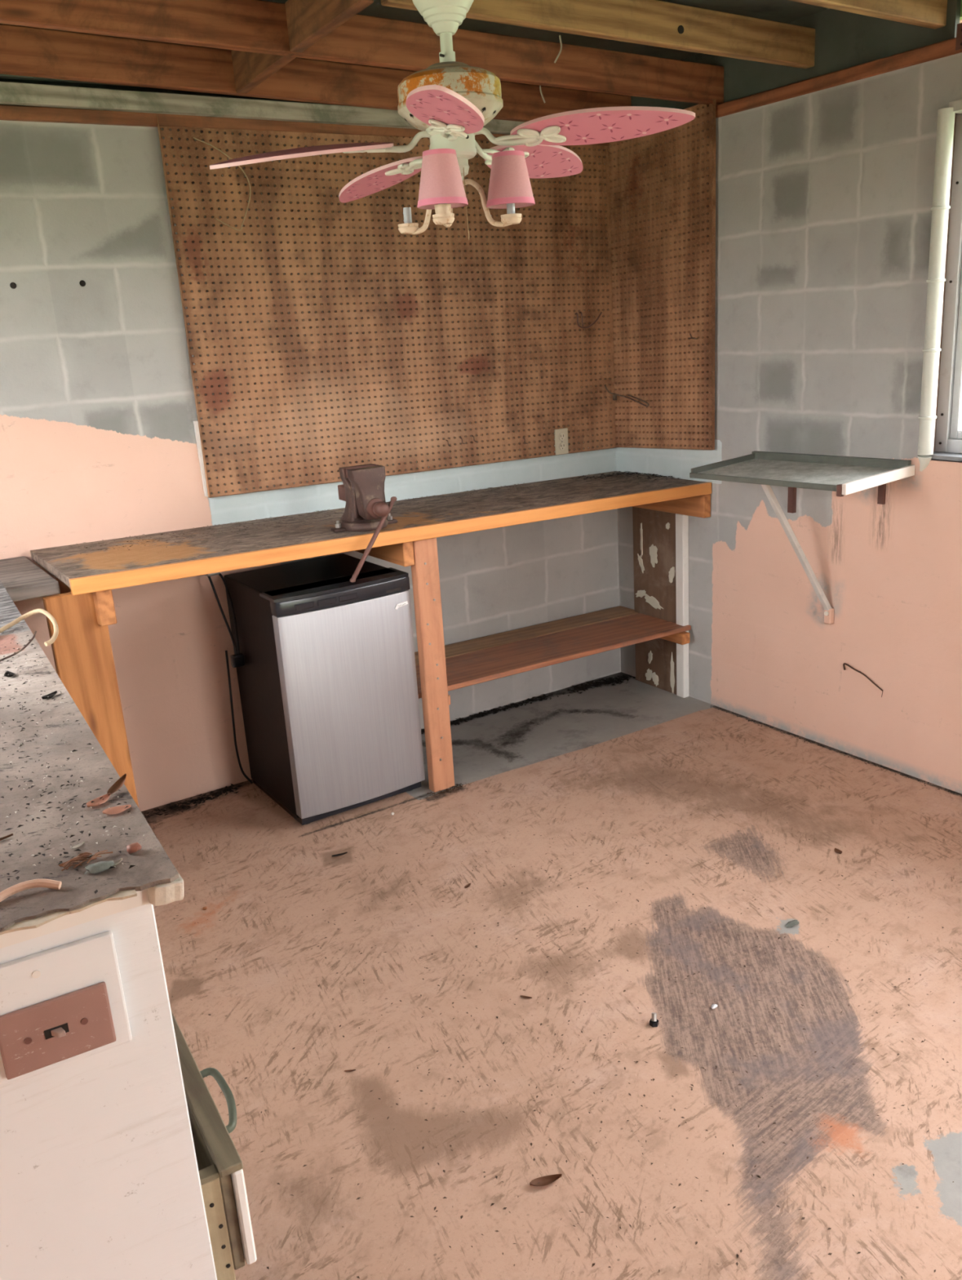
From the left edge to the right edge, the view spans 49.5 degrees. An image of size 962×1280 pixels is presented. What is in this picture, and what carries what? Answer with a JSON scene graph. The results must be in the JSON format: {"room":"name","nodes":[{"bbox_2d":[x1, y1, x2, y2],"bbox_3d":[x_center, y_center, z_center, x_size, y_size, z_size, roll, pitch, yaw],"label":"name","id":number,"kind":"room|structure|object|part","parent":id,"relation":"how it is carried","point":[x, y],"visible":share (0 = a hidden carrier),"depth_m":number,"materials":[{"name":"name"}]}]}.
{"room":"workshop","nodes":[
{"label":"workshop","id":0,"kind":"room"},
{"bbox_2d":[0,120,621,811],"bbox_3d":[-0.827,-0.569,3.667,3.380,2.235,0.001,-14,20,-31],"label":"wall","id":1,"kind":"structure","parent":0,"point":[98,411],"depth_m":3.46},
{"bbox_2d":[9,282,16,288],"bbox_3d":[-1.409,-1.067,3.143,0.019,0.018,0.003,-14,20,-31],"label":"wall anchor","id":2,"kind":"object","parent":1,"relation":"attached to","point":[12,285],"visible":1,"depth_m":3.14,"materials":[{"name":"grey plastic"}]},
{"bbox_2d":[0,555,60,601],"bbox_3d":[-1.700,-0.104,2.890,0.918,0.036,0.496,-14,20,-31],"label":"shelf","id":3,"kind":"object","parent":1,"relation":"attached to","point":[23,580],"visible":1,"depth_m":2.95,"materials":[{"name":"grey wood"}]},
{"bbox_2d":[79,280,85,286],"bbox_3d":[-1.240,-1.109,3.247,0.019,0.018,0.003,-14,20,-31],"label":"wall anchor","id":4,"kind":"object","parent":1,"relation":"attached to","point":[82,282],"visible":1,"depth_m":3.25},
{"bbox_2d":[204,572,219,576],"bbox_3d":[-0.974,-0.243,3.578,0.130,0.050,0.080,-14,20,-31],"label":"box","id":5,"kind":"object","parent":1,"relation":"attached to","point":[216,573],"visible":0.15,"depth_m":3.57,"materials":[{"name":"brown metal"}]},
{"bbox_2d":[156,113,617,497],"bbox_3d":[-0.205,-1.246,3.883,1.836,1.253,0.015,-14,20,-31],"label":"pegboard","id":6,"kind":"object","parent":1,"relation":"attached to","point":[597,202],"visible":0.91,"depth_m":3.79,"materials":[{"name":"brown wood"}]},
{"bbox_2d":[193,420,208,497],"bbox_3d":[-0.956,-0.615,3.557,0.012,0.258,0.015,-14,20,-31],"label":"edge lath","id":7,"kind":"object","parent":6,"relation":"attached to","point":[195,423],"visible":1,"depth_m":3.55,"materials":[{"name":"white paint"}]},
{"bbox_2d":[193,137,251,231],"bbox_3d":[-0.833,-1.481,3.396,0.173,0.280,0.010,-14,20,-31],"label":"string","id":8,"kind":"object","parent":6,"relation":"hanging from","point":[193,137],"visible":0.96,"depth_m":3.42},
{"bbox_2d":[554,427,568,454],"bbox_3d":[0.338,-0.829,4.359,0.068,0.106,0.010,-14,20,-31],"label":"wall outlet","id":9,"kind":"object","parent":6,"relation":"attached to","point":[562,445],"visible":1,"depth_m":4.36,"materials":[{"name":"beige plastic"}]},
{"bbox_2d":[559,432,565,440],"bbox_3d":[0.338,-0.847,4.351,0.031,0.031,0.003,-14,20,-31],"label":"socket","id":10,"kind":"object","parent":9,"relation":"attached to","point":[562,435],"depth_m":4.35,"materials":[{"name":"beige plastic"}]},
{"bbox_2d":[559,442,565,450],"bbox_3d":[0.340,-0.809,4.362,0.031,0.031,0.003,-14,20,-31],"label":"socket","id":11,"kind":"object","parent":9,"relation":"attached to","point":[562,445],"depth_m":4.36,"materials":[{"name":"beige plastic"}]},
{"bbox_2d":[575,311,602,328],"bbox_3d":[0.448,-1.317,4.289,0.128,0.067,0.027,-11,18,-23],"label":"wire hook","id":12,"kind":"object","parent":6,"relation":"attached to","point":[581,313],"visible":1,"depth_m":4.27,"materials":[{"name":"red metal"}]},
{"bbox_2d":[604,385,649,406],"bbox_3d":[0.619,-1.023,4.362,0.042,0.088,0.240,-18,22,-39],"label":"bracket","id":13,"kind":"object","parent":6,"relation":"attached to","point":[615,397],"visible":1,"depth_m":4.37,"materials":[{"name":"metal"}]},
{"bbox_2d":[2,0,831,60],"bbox_3d":[0.410,-1.418,1.494,4.180,0.020,5.279,-14,20,-31],"label":"ceiling","id":14,"kind":"structure","parent":0,"point":[786,11],"depth_m":3.29,"materials":[{"name":"brown wood"}]},
{"bbox_2d":[0,23,631,122],"bbox_3d":[-0.795,-1.778,3.270,3.530,0.212,0.038,-14,20,-31],"label":"joist","id":15,"kind":"object","parent":14,"relation":"attached to","point":[28,51],"visible":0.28,"depth_m":3.22,"materials":[{"name":"brown wood"}]},
{"bbox_2d":[231,49,296,93],"bbox_3d":[-0.646,-1.730,3.078,0.038,0.120,0.535,-13,19,-27],"label":"joist blocking","id":16,"kind":"object","parent":15,"relation":"attached to","point":[251,69],"visible":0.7,"depth_m":3.13,"materials":[{"name":"brown wood"}]},
{"bbox_2d":[539,85,546,102],"bbox_3d":[0.227,-2.026,3.859,0.026,0.072,0.016,-14,20,-31],"label":"stub","id":17,"kind":"object","parent":15,"relation":"hanging from","point":[540,86],"visible":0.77,"depth_m":3.85,"materials":[{"name":"grey metal"}]},
{"bbox_2d":[0,0,724,104],"bbox_3d":[-0.524,-1.674,2.869,3.530,0.212,0.038,-14,20,-31],"label":"joist","id":18,"kind":"object","parent":14,"relation":"attached to","point":[257,26],"visible":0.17,"depth_m":2.98,"materials":[{"name":"brown wood"}]},
{"bbox_2d":[284,0,373,52],"bbox_3d":[-0.392,-1.619,2.650,0.038,0.120,0.478,-13,19,-28],"label":"joist blocking","id":19,"kind":"object","parent":18,"relation":"attached to","point":[308,21],"visible":1,"depth_m":2.69,"materials":[{"name":"brown wood"}]},
{"bbox_2d":[554,35,562,62],"bbox_3d":[0.245,-1.868,3.299,0.015,0.082,0.036,11,22,41],"label":"stub","id":20,"kind":"object","parent":18,"relation":"hanging from","point":[560,37],"visible":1,"depth_m":3.30,"materials":[{"name":"grey metal"}]},
{"bbox_2d":[381,0,815,68],"bbox_3d":[0.463,-1.786,3.012,1.690,0.154,0.038,-14,20,-31],"label":"joist","id":21,"kind":"object","parent":14,"relation":"attached to","point":[655,23],"visible":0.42,"depth_m":3.03,"materials":[{"name":"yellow wood"}]},
{"bbox_2d":[209,0,695,239],"bbox_3d":[-0.095,-1.184,2.335,1.041,0.560,0.995,-14,20,-31],"label":"ceiling fan","id":22,"kind":"object","parent":21,"relation":"hanging from","point":[451,100],"visible":1,"depth_m":2.23,"materials":[{"name":"pink metal"}]},
{"bbox_3d":[-0.381,-1.042,2.235,0.398,0.056,0.150,-8,17,-14],"label":"blade","id":23,"kind":"part","parent":22,"relation":"part of","materials":[{"name":"wood"}]},
{"bbox_3d":[-0.251,-1.140,2.591,0.152,0.054,0.396,-14,20,-31],"label":"blade","id":24,"kind":"part","parent":22,"relation":"part of","materials":[{"name":"pink wood"}]},
{"bbox_3d":[-0.118,-0.981,2.371,0.108,0.106,0.012,1,17,15],"label":"lamp arm","id":25,"kind":"part","parent":22,"relation":"part of"},
{"bbox_3d":[-0.085,-0.979,2.216,0.108,0.107,0.108,-14,20,-31],"label":"lamp shade","id":26,"kind":"part","parent":22,"relation":"part of","materials":[{"name":"pink fabric"}]},
{"bbox_3d":[-0.069,-1.011,1.996,0.149,0.047,0.398,-3,17,1],"label":"blade","id":27,"kind":"part","parent":22,"relation":"part of","materials":[{"name":"pink wood"}]},
{"bbox_3d":[-0.070,-0.958,2.286,0.012,0.106,0.125,0,17,12],"label":"lamp arm","id":28,"kind":"part","parent":22,"relation":"part of"},
{"bbox_3d":[-0.033,-0.975,2.330,0.004,0.155,0.002,0,17,12],"label":"pull chain","id":29,"kind":"part","parent":22,"relation":"part of","materials":[{"name":"metal"}]},
{"bbox_3d":[0.011,-0.979,2.337,0.115,0.106,0.012,1,17,15],"label":"lamp arm","id":30,"kind":"part","parent":22,"relation":"part of"},
{"bbox_3d":[0.063,-1.019,2.309,0.108,0.107,0.108,-14,20,-31],"label":"lamp shade","id":31,"kind":"part","parent":22,"relation":"part of","materials":[{"name":"pink fabric"}]},
{"bbox_3d":[0.138,-1.180,2.572,0.147,0.054,0.398,9,21,37],"label":"blade","id":32,"kind":"part","parent":22,"relation":"part of","materials":[{"name":"pink wood"}]},
{"bbox_3d":[0.252,-1.088,2.208,0.398,0.047,0.149,3,18,20],"label":"blade","id":33,"kind":"part","parent":22,"relation":"part of","materials":[{"name":"pink wood"}]},
{"bbox_2d":[678,25,684,33],"bbox_3d":[0.588,-1.795,3.068,0.022,0.022,0.004,-14,20,-31],"label":"knot hole","id":34,"kind":"object","parent":21,"relation":"attached to","point":[681,28],"visible":1,"depth_m":3.07,"materials":[{"name":"black wood"}]},
{"bbox_2d":[789,0,961,29],"bbox_3d":[-0.050,-1.525,2.154,3.530,0.202,0.038,-14,20,-31],"label":"joist","id":35,"kind":"object","parent":14,"relation":"attached to","point":[931,14],"visible":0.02,"depth_m":2.90,"materials":[{"name":"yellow wood"}]},
{"bbox_2d":[141,671,961,1279],"bbox_3d":[0.501,0.979,2.132,3.390,0.001,4.610,-14,20,-31],"label":"floor","id":36,"kind":"structure","parent":0,"point":[560,762],"depth_m":2.52,"materials":[{"name":"paint"}]},
{"bbox_2d":[0,902,257,1279],"bbox_3d":[-1.038,0.606,2.014,0.738,0.969,1.858,-13,19,-27],"label":"base cabinet","id":37,"kind":"object","parent":36,"relation":"on","point":[119,1162],"visible":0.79,"depth_m":1.26,"materials":[{"name":"white wood"}]},
{"bbox_2d":[0,930,132,1088],"bbox_3d":[-0.485,0.420,1.168,0.165,0.146,0.028,-13,19,-27],"label":"panel","id":38,"kind":"object","parent":37,"relation":"attached to","point":[60,1006],"visible":1,"depth_m":1.17,"materials":[{"name":"white paint"}]},
{"bbox_2d":[0,982,115,1079],"bbox_3d":[-0.479,0.440,1.177,0.119,0.079,0.007,-13,19,-27],"label":"switch plate","id":39,"kind":"object","parent":38,"relation":"attached to","point":[47,1029],"depth_m":1.17,"materials":[{"name":"brown paint"}]},
{"bbox_2d":[0,581,179,948],"bbox_3d":[-1.111,0.131,1.865,0.660,0.030,1.965,-13,19,-27],"label":"countertop","id":40,"kind":"structure","parent":37,"relation":"on","point":[153,867],"depth_m":1.36,"materials":[{"name":"weathered grey wood"},{"name":"pale wood veneer edge"}]},
{"bbox_2d":[0,833,13,840],"bbox_3d":[-0.609,0.252,1.300,0.050,0.004,0.008,-18,22,-39],"label":"leaf","id":41,"kind":"object","parent":40,"relation":"on","point":[11,834],"visible":1,"depth_m":1.31,"materials":[{"name":"brown plant"}]},
{"bbox_2d":[4,671,14,676],"bbox_3d":[-0.892,0.065,1.973,0.019,0.007,0.035,-14,20,-31],"label":"leaf","id":42,"kind":"object","parent":40,"relation":"on","point":[7,673],"visible":1,"depth_m":1.98,"materials":[{"name":"black plant"}]},
{"bbox_2d":[0,631,36,661],"bbox_3d":[-0.943,0.015,2.122,0.022,0.020,0.175,-1,17,9],"label":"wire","id":43,"kind":"object","parent":40,"relation":"on","point":[35,632],"visible":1,"depth_m":2.12,"materials":[{"name":"metal"}]},
{"bbox_2d":[0,608,58,646],"bbox_3d":[-0.977,-0.007,2.189,0.176,0.034,0.336,-1,17,10],"label":"cord","id":44,"kind":"object","parent":40,"relation":"on","point":[46,613],"visible":1,"depth_m":2.30,"materials":[{"name":"beige plastic"}]},
{"bbox_2d":[0,879,61,902],"bbox_3d":[-0.514,0.281,1.169,0.082,0.016,0.022,-12,18,-25],"label":"wood sliver","id":45,"kind":"object","parent":40,"relation":"on","point":[48,883],"visible":1,"depth_m":1.17,"materials":[{"name":"beige wood"}]},
{"bbox_2d":[41,690,57,698],"bbox_3d":[-0.759,0.098,1.836,0.029,0.007,0.023,-14,20,-31],"label":"leaf","id":46,"kind":"object","parent":40,"relation":"on","point":[52,694],"visible":1,"depth_m":1.84,"materials":[{"name":"black plant"}]},
{"bbox_2d":[0,626,135,911],"bbox_3d":[-0.800,0.134,1.727,0.253,0.004,1.390,-12,19,-26],"label":"crumbs","id":47,"kind":"object","parent":40,"relation":"on","point":[68,758],"visible":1,"depth_m":1.43,"materials":[{"name":"black plant"}]},
{"bbox_3d":[-0.654,0.343,1.036,0.610,0.004,0.025,-13,19,-27],"label":"veneer strip","id":48,"kind":"part","parent":40,"relation":"part of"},
{"bbox_2d":[0,662,143,866],"bbox_3d":[-0.743,0.156,1.644,0.233,0.003,1.079,-12,19,-26],"label":"crumbs","id":49,"kind":"object","parent":40,"relation":"on","point":[26,662],"visible":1,"depth_m":1.38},
{"bbox_2d":[71,841,84,848],"bbox_3d":[-0.494,0.252,1.278,0.007,0.002,0.018,8,20,33],"label":"flake","id":50,"kind":"object","parent":40,"relation":"on","point":[82,843],"visible":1,"depth_m":1.28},
{"bbox_2d":[58,849,112,871],"bbox_3d":[-0.469,0.259,1.239,0.060,0.007,0.028,-14,20,-31],"label":"dry grass","id":51,"kind":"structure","parent":40,"relation":"on","point":[82,857],"depth_m":1.24,"materials":[{"name":"brown plant"}]},
{"bbox_2d":[85,792,110,807],"bbox_3d":[-0.510,0.216,1.395,0.036,0.007,0.025,-14,20,-31],"label":"leaf","id":52,"kind":"object","parent":40,"relation":"on","point":[97,801],"visible":1,"depth_m":1.40,"materials":[{"name":"plant"}]},
{"bbox_2d":[84,860,114,874],"bbox_3d":[-0.446,0.264,1.214,0.019,0.011,0.033,10,21,38],"label":"stone","id":53,"kind":"object","parent":40,"relation":"on","point":[98,867],"visible":1,"depth_m":1.21,"materials":[{"name":"grey stone"}]},
{"bbox_2d":[106,773,126,795],"bbox_3d":[-0.498,0.198,1.427,0.016,0.015,0.044,1,17,15],"label":"leaf","id":54,"kind":"object","parent":40,"relation":"on","point":[119,783],"visible":1,"depth_m":1.43,"materials":[{"name":"brown plant"}]},
{"bbox_2d":[102,804,131,814],"bbox_3d":[-0.478,0.223,1.366,0.028,0.006,0.029,3,18,20],"label":"leaf","id":55,"kind":"object","parent":40,"relation":"on","point":[115,810],"visible":1,"depth_m":1.37,"materials":[{"name":"plant"}]},
{"bbox_2d":[112,857,122,866],"bbox_3d":[-0.431,0.262,1.227,0.020,0.004,0.010,-14,20,-31],"label":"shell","id":56,"kind":"object","parent":40,"relation":"on","point":[116,862],"visible":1,"depth_m":1.23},
{"bbox_2d":[126,842,141,853],"bbox_3d":[-0.416,0.250,1.252,0.018,0.012,0.016,-14,20,-31],"label":"seed","id":57,"kind":"object","parent":40,"relation":"on","point":[133,847],"visible":1,"depth_m":1.25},
{"bbox_2d":[147,874,183,906],"bbox_3d":[-0.369,0.284,1.211,0.042,0.024,0.061,-14,20,-31],"label":"trim","id":58,"kind":"structure","parent":40,"relation":"attached to","point":[166,893],"depth_m":1.19,"materials":[{"name":"beige wood"}]},
{"bbox_3d":[-0.407,0.716,1.630,0.038,0.014,0.157,-13,19,-27],"label":"handle","id":59,"kind":"part","parent":37,"relation":"part of","materials":[{"name":"metal"}]},
{"bbox_3d":[-0.537,0.862,1.354,0.423,0.198,0.017,-13,19,-27],"label":"drawer","id":60,"kind":"part","parent":37,"relation":"part of","materials":[{"name":"brown wood"}]},
{"bbox_3d":[-0.437,0.746,1.629,0.014,0.160,0.460,-13,19,-27],"label":"drawer","id":61,"kind":"part","parent":37,"relation":"part of","materials":[{"name":"white paint"}]},
{"bbox_2d":[143,783,241,817],"bbox_3d":[-1.113,0.602,3.702,0.612,0.009,0.120,-14,20,-31],"label":"leaf litter","id":62,"kind":"object","parent":36,"relation":"on","point":[224,791],"visible":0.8,"depth_m":3.76,"materials":[{"name":"black plant"}]},
{"bbox_2d":[207,553,425,825],"bbox_3d":[-0.575,0.150,3.660,0.546,0.833,0.508,-14,20,-31],"label":"mini fridge","id":63,"kind":"object","parent":36,"relation":"on","point":[324,661],"visible":0.93,"depth_m":3.49,"materials":[{"name":"silver metal"}]},
{"bbox_3d":[-0.874,0.148,3.699,0.108,0.816,0.062,5,19,27],"label":"power cord","id":64,"kind":"part","parent":63,"relation":"part of","materials":[{"name":"black rubber"}]},
{"bbox_3d":[-0.475,-0.182,3.426,0.482,0.010,0.138,-14,20,-31],"label":"rail","id":65,"kind":"part","parent":63,"relation":"part of","materials":[{"name":"black plastic"}]},
{"bbox_3d":[-0.427,0.211,3.506,0.478,0.697,0.062,-14,20,-31],"label":"door","id":66,"kind":"part","parent":63,"relation":"part of","materials":[{"name":"silver metal"}]},
{"bbox_2d":[332,852,347,856],"bbox_3d":[-0.448,0.680,3.308,0.050,0.007,0.013,-9,18,-18],"label":"leaf","id":67,"kind":"object","parent":36,"relation":"on","point":[340,854],"visible":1,"depth_m":3.31,"materials":[{"name":"black plant"}]},
{"bbox_2d":[30,471,711,807],"bbox_3d":[-0.264,-0.001,3.837,2.499,0.983,0.580,-14,20,-31],"label":"workbench","id":68,"kind":"object","parent":36,"relation":"on","point":[83,610],"visible":0.91,"depth_m":3.55,"materials":[{"name":"brown wood"}]},
{"bbox_3d":[-1.124,0.311,3.074,0.155,0.930,0.035,-14,20,-31],"label":"panel","id":69,"kind":"part","parent":68,"relation":"part of","materials":[{"name":"brown wood"}]},
{"bbox_2d":[68,482,545,553],"bbox_3d":[-0.483,-0.452,3.737,1.870,0.041,0.302,-14,20,-31],"label":"sawdust","id":70,"kind":"object","parent":68,"relation":"on","point":[523,482],"visible":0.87,"depth_m":3.65,"materials":[{"name":"brown plant"}]},
{"bbox_2d":[330,463,397,582],"bbox_3d":[-0.373,-0.399,3.406,0.230,0.328,0.386,-9,18,-18],"label":"bench vise","id":71,"kind":"object","parent":68,"relation":"attached to","point":[362,489],"visible":1,"depth_m":3.34,"materials":[{"name":"metal"}]},
{"bbox_3d":[-0.394,-0.551,3.396,0.114,0.030,0.010,-12,19,-27],"label":"jaw plate","id":72,"kind":"part","parent":71,"relation":"part of","materials":[{"name":"red metal"}]},
{"bbox_3d":[-0.383,-0.546,3.376,0.114,0.030,0.010,-12,19,-27],"label":"jaw plate","id":73,"kind":"part","parent":71,"relation":"part of","materials":[{"name":"red metal"}]},
{"bbox_3d":[-0.340,-0.320,3.295,0.021,0.235,0.227,11,22,40],"label":"handle","id":74,"kind":"part","parent":71,"relation":"part of","materials":[{"name":"red metal"}]},
{"bbox_3d":[-0.167,0.095,3.618,0.087,0.913,0.040,-14,20,-31],"label":"post","id":75,"kind":"part","parent":68,"relation":"part of","materials":[{"name":"brown wood"}]},
{"bbox_2d":[575,471,680,481],"bbox_3d":[0.575,-0.670,4.322,0.328,0.013,0.394,-14,20,-31],"label":"leaf litter","id":76,"kind":"object","parent":68,"relation":"on","point":[619,473],"visible":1,"depth_m":4.39,"materials":[{"name":"black plant"}]},
{"bbox_2d":[420,782,469,799],"bbox_3d":[-0.133,0.537,3.716,0.208,0.005,0.077,-14,20,-31],"label":"grit","id":77,"kind":"object","parent":36,"relation":"on","point":[457,784],"visible":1,"depth_m":3.71,"materials":[{"name":"brown gravel"}]},
{"bbox_2d":[421,693,553,733],"bbox_3d":[-0.059,0.332,4.373,0.903,0.010,0.078,-14,20,-31],"label":"leaf litter","id":78,"kind":"object","parent":36,"relation":"on","point":[479,714],"visible":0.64,"depth_m":4.45,"materials":[{"name":"black plant"}]},
{"bbox_2d":[520,995,532,998],"bbox_3d":[0.110,0.874,2.554,0.030,0.004,0.009,3,18,20],"label":"leaf","id":79,"kind":"object","parent":36,"relation":"on","point":[522,996],"visible":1,"depth_m":2.56,"materials":[{"name":"brown plant"}]},
{"bbox_2d":[529,1173,562,1186],"bbox_3d":[0.124,1.036,2.001,0.065,0.011,0.023,-9,17,-16],"label":"leaf","id":80,"kind":"object","parent":36,"relation":"on","point":[548,1180],"visible":1,"depth_m":2.00,"materials":[{"name":"brown plant"}]},
{"bbox_2d":[172,783,961,1279],"bbox_3d":[0.365,0.819,2.679,2.234,0.004,3.096,-14,20,-31],"label":"grit","id":81,"kind":"object","parent":36,"relation":"on","point":[541,1024],"visible":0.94,"depth_m":2.34,"materials":[{"name":"brown soil"}]},
{"bbox_2d":[556,674,635,697],"bbox_3d":[0.513,0.200,4.687,0.425,0.011,0.123,-11,18,-22],"label":"leaf litter","id":82,"kind":"object","parent":36,"relation":"on","point":[611,680],"visible":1,"depth_m":4.70,"materials":[{"name":"black plant"}]},
{"bbox_2d":[649,1012,658,1026],"bbox_3d":[0.403,0.882,2.426,0.020,0.028,0.022,-14,20,-31],"label":"bolt","id":83,"kind":"object","parent":36,"relation":"on","point":[654,1022],"visible":1,"depth_m":2.42,"materials":[{"name":"black metal"}]},
{"bbox_2d":[632,506,688,697],"bbox_3d":[0.771,-0.166,4.493,0.033,0.795,0.320,-14,20,-31],"label":"board","id":84,"kind":"object","parent":36,"relation":"on","point":[660,538],"visible":0.99,"depth_m":4.46,"materials":[{"name":"brown wood"}]},
{"bbox_2d":[711,1004,718,1008],"bbox_3d":[0.552,0.868,2.473,0.020,0.009,0.011,-14,20,-31],"label":"scrap","id":85,"kind":"object","parent":36,"relation":"on","point":[713,1006],"visible":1,"depth_m":2.47,"materials":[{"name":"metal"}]},
{"bbox_2d":[785,920,799,927],"bbox_3d":[0.832,0.757,2.786,0.049,0.006,0.026,-14,20,-31],"label":"flake","id":86,"kind":"object","parent":36,"relation":"on","point":[792,923],"visible":1,"depth_m":2.78,"materials":[{"name":"grey stone"}]},
{"bbox_2d":[711,706,961,796],"bbox_3d":[1.397,0.446,3.699,0.045,0.004,1.622,-14,20,-31],"label":"grit","id":87,"kind":"object","parent":36,"relation":"on","point":[772,727],"visible":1,"depth_m":3.84,"materials":[{"name":"gravel"}]},
{"bbox_2d":[835,848,842,853],"bbox_3d":[1.074,0.636,3.140,0.022,0.004,0.033,-14,20,-31],"label":"leaf","id":88,"kind":"object","parent":36,"relation":"on","point":[837,851],"visible":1,"depth_m":3.14,"materials":[{"name":"brown plant"}]},
{"bbox_2d":[614,52,961,793],"bbox_3d":[1.842,-0.437,2.665,0.001,2.235,4.600,-14,20,-31],"label":"wall","id":89,"kind":"structure","parent":0,"point":[824,197],"depth_m":3.58,"materials":[{"name":"pink paint"}]},
{"bbox_2d":[605,98,716,449],"bbox_3d":[0.702,-1.373,4.105,0.015,1.253,0.590,-14,20,-31],"label":"pegboard","id":90,"kind":"object","parent":89,"relation":"attached to","point":[638,283],"visible":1,"depth_m":4.09,"materials":[{"name":"brown wood"}]},
{"bbox_2d":[689,450,915,624],"bbox_3d":[1.084,-0.322,3.616,0.342,0.604,0.678,-14,20,-31],"label":"shelf","id":91,"kind":"object","parent":89,"relation":"attached to","point":[844,475],"visible":1,"depth_m":3.56,"materials":[{"name":"wood"}]},
{"bbox_2d":[697,458,896,484],"bbox_3d":[1.069,-0.571,3.551,0.325,0.038,0.662,-14,20,-31],"label":"tray","id":92,"kind":"object","parent":91,"relation":"on","point":[755,471],"depth_m":3.52,"materials":[{"name":"metal"}]},
{"bbox_2d":[697,37,961,118],"bbox_3d":[1.840,-1.538,2.365,0.154,0.042,4.576,-14,20,-31],"label":"wall plate","id":93,"kind":"object","parent":89,"relation":"on","point":[948,47],"visible":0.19,"depth_m":3.27,"materials":[{"name":"brown wood"}]},
{"bbox_2d":[0,81,525,134],"bbox_3d":[-0.817,-1.699,3.329,3.520,0.083,0.035,-14,20,-31],"label":"wooden beam","id":94,"kind":"structure","parent":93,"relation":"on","point":[11,93],"depth_m":3.27,"materials":[{"name":"wood"}]},
{"bbox_2d":[955,22,961,50],"bbox_3d":[1.363,-1.697,2.923,0.006,0.067,0.070,-14,20,-31],"label":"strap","id":95,"kind":"object","parent":93,"relation":"attached to","point":[959,33],"visible":1,"depth_m":2.94,"materials":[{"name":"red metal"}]},
{"bbox_2d":[843,662,883,697],"bbox_3d":[1.347,0.141,3.687,0.018,0.091,0.167,-14,20,-31],"label":"wire","id":96,"kind":"object","parent":89,"relation":"attached to","point":[844,664],"visible":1,"depth_m":3.68,"materials":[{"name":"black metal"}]},
{"bbox_2d":[918,106,955,471],"bbox_3d":[1.380,-1.035,3.171,0.054,1.049,0.054,-4,17,0],"label":"trim","id":97,"kind":"structure","parent":89,"relation":"attached to","point":[946,116],"depth_m":3.14,"materials":[{"name":"white wood"}]},
{"bbox_2d":[622,0,961,110],"bbox_3d":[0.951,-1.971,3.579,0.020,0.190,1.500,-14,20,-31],"label":"ceiling","id":98,"kind":"structure","parent":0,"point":[843,39],"depth_m":3.31,"materials":[{"name":"wood"}]},
{"bbox_2d":[933,113,958,451],"bbox_3d":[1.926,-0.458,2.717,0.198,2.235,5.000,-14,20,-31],"label":"window frame","id":99,"kind":"structure","parent":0,"point":[955,113],"depth_m":3.21,"materials":[{"name":"white metal"}]},
{"bbox_2d":[0,30,622,109],"bbox_3d":[0.301,-1.288,1.528,3.780,0.234,4.800,-14,20,-31],"label":"trim","id":100,"kind":"structure","parent":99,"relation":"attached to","point":[3,77],"depth_m":3.29,"materials":[{"name":"brown wood"}]},
{"bbox_2d":[928,113,961,462],"bbox_3d":[2.127,-0.819,2.240,0.200,1.004,2.460,-14,20,-31],"label":"window","id":101,"kind":"structure","parent":99,"relation":"in","point":[948,442],"depth_m":3.24,"materials":[{"name":"metal"}]},
{"bbox_3d":[2.157,-0.347,2.383,0.200,0.016,2.460,-14,20,-31],"label":"sill","id":102,"kind":"part","parent":101,"relation":"part of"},
{"bbox_3d":[2.125,-0.826,2.237,0.020,0.904,2.376,-14,20,-31],"label":"sash","id":103,"kind":"part","parent":101,"relation":"part of","materials":[{"name":"metal"}]},
{"bbox_3d":[2.125,-0.828,2.237,0.003,0.865,2.340,-14,20,-31],"label":"pane","id":104,"kind":"part","parent":101,"relation":"part of","materials":[{"name":"clear glass"}]},
{"bbox_2d":[949,99,961,113],"bbox_3d":[2.060,-1.293,2.054,0.106,0.027,2.430,-14,20,-31],"label":"trim","id":105,"kind":"structure","parent":99,"relation":"attached to","point":[957,104],"depth_m":2.99,"materials":[{"name":"beige wood"}]},
{"bbox_2d":[960,0,961,20],"bbox_3d":[1.462,-1.823,2.877,0.045,0.129,0.300,-14,20,-31],"label":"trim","id":106,"kind":"structure","parent":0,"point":[961,0],"depth_m":2.99,"materials":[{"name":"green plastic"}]},
{"bbox_3d":[-0.883,-0.591,3.749,3.780,2.235,0.198,-14,20,-31],"label":"wall","id":107,"kind":"structure","parent":0,"visible":0},
{"bbox_2d":[0,104,609,146],"bbox_3d":[-0.873,-1.683,3.427,3.520,0.036,0.172,-14,20,-31],"label":"wall plate","id":108,"kind":"object","parent":107,"relation":"on","point":[7,113],"visible":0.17,"depth_m":3.28,"materials":[{"name":"brown wood"}]}
]}

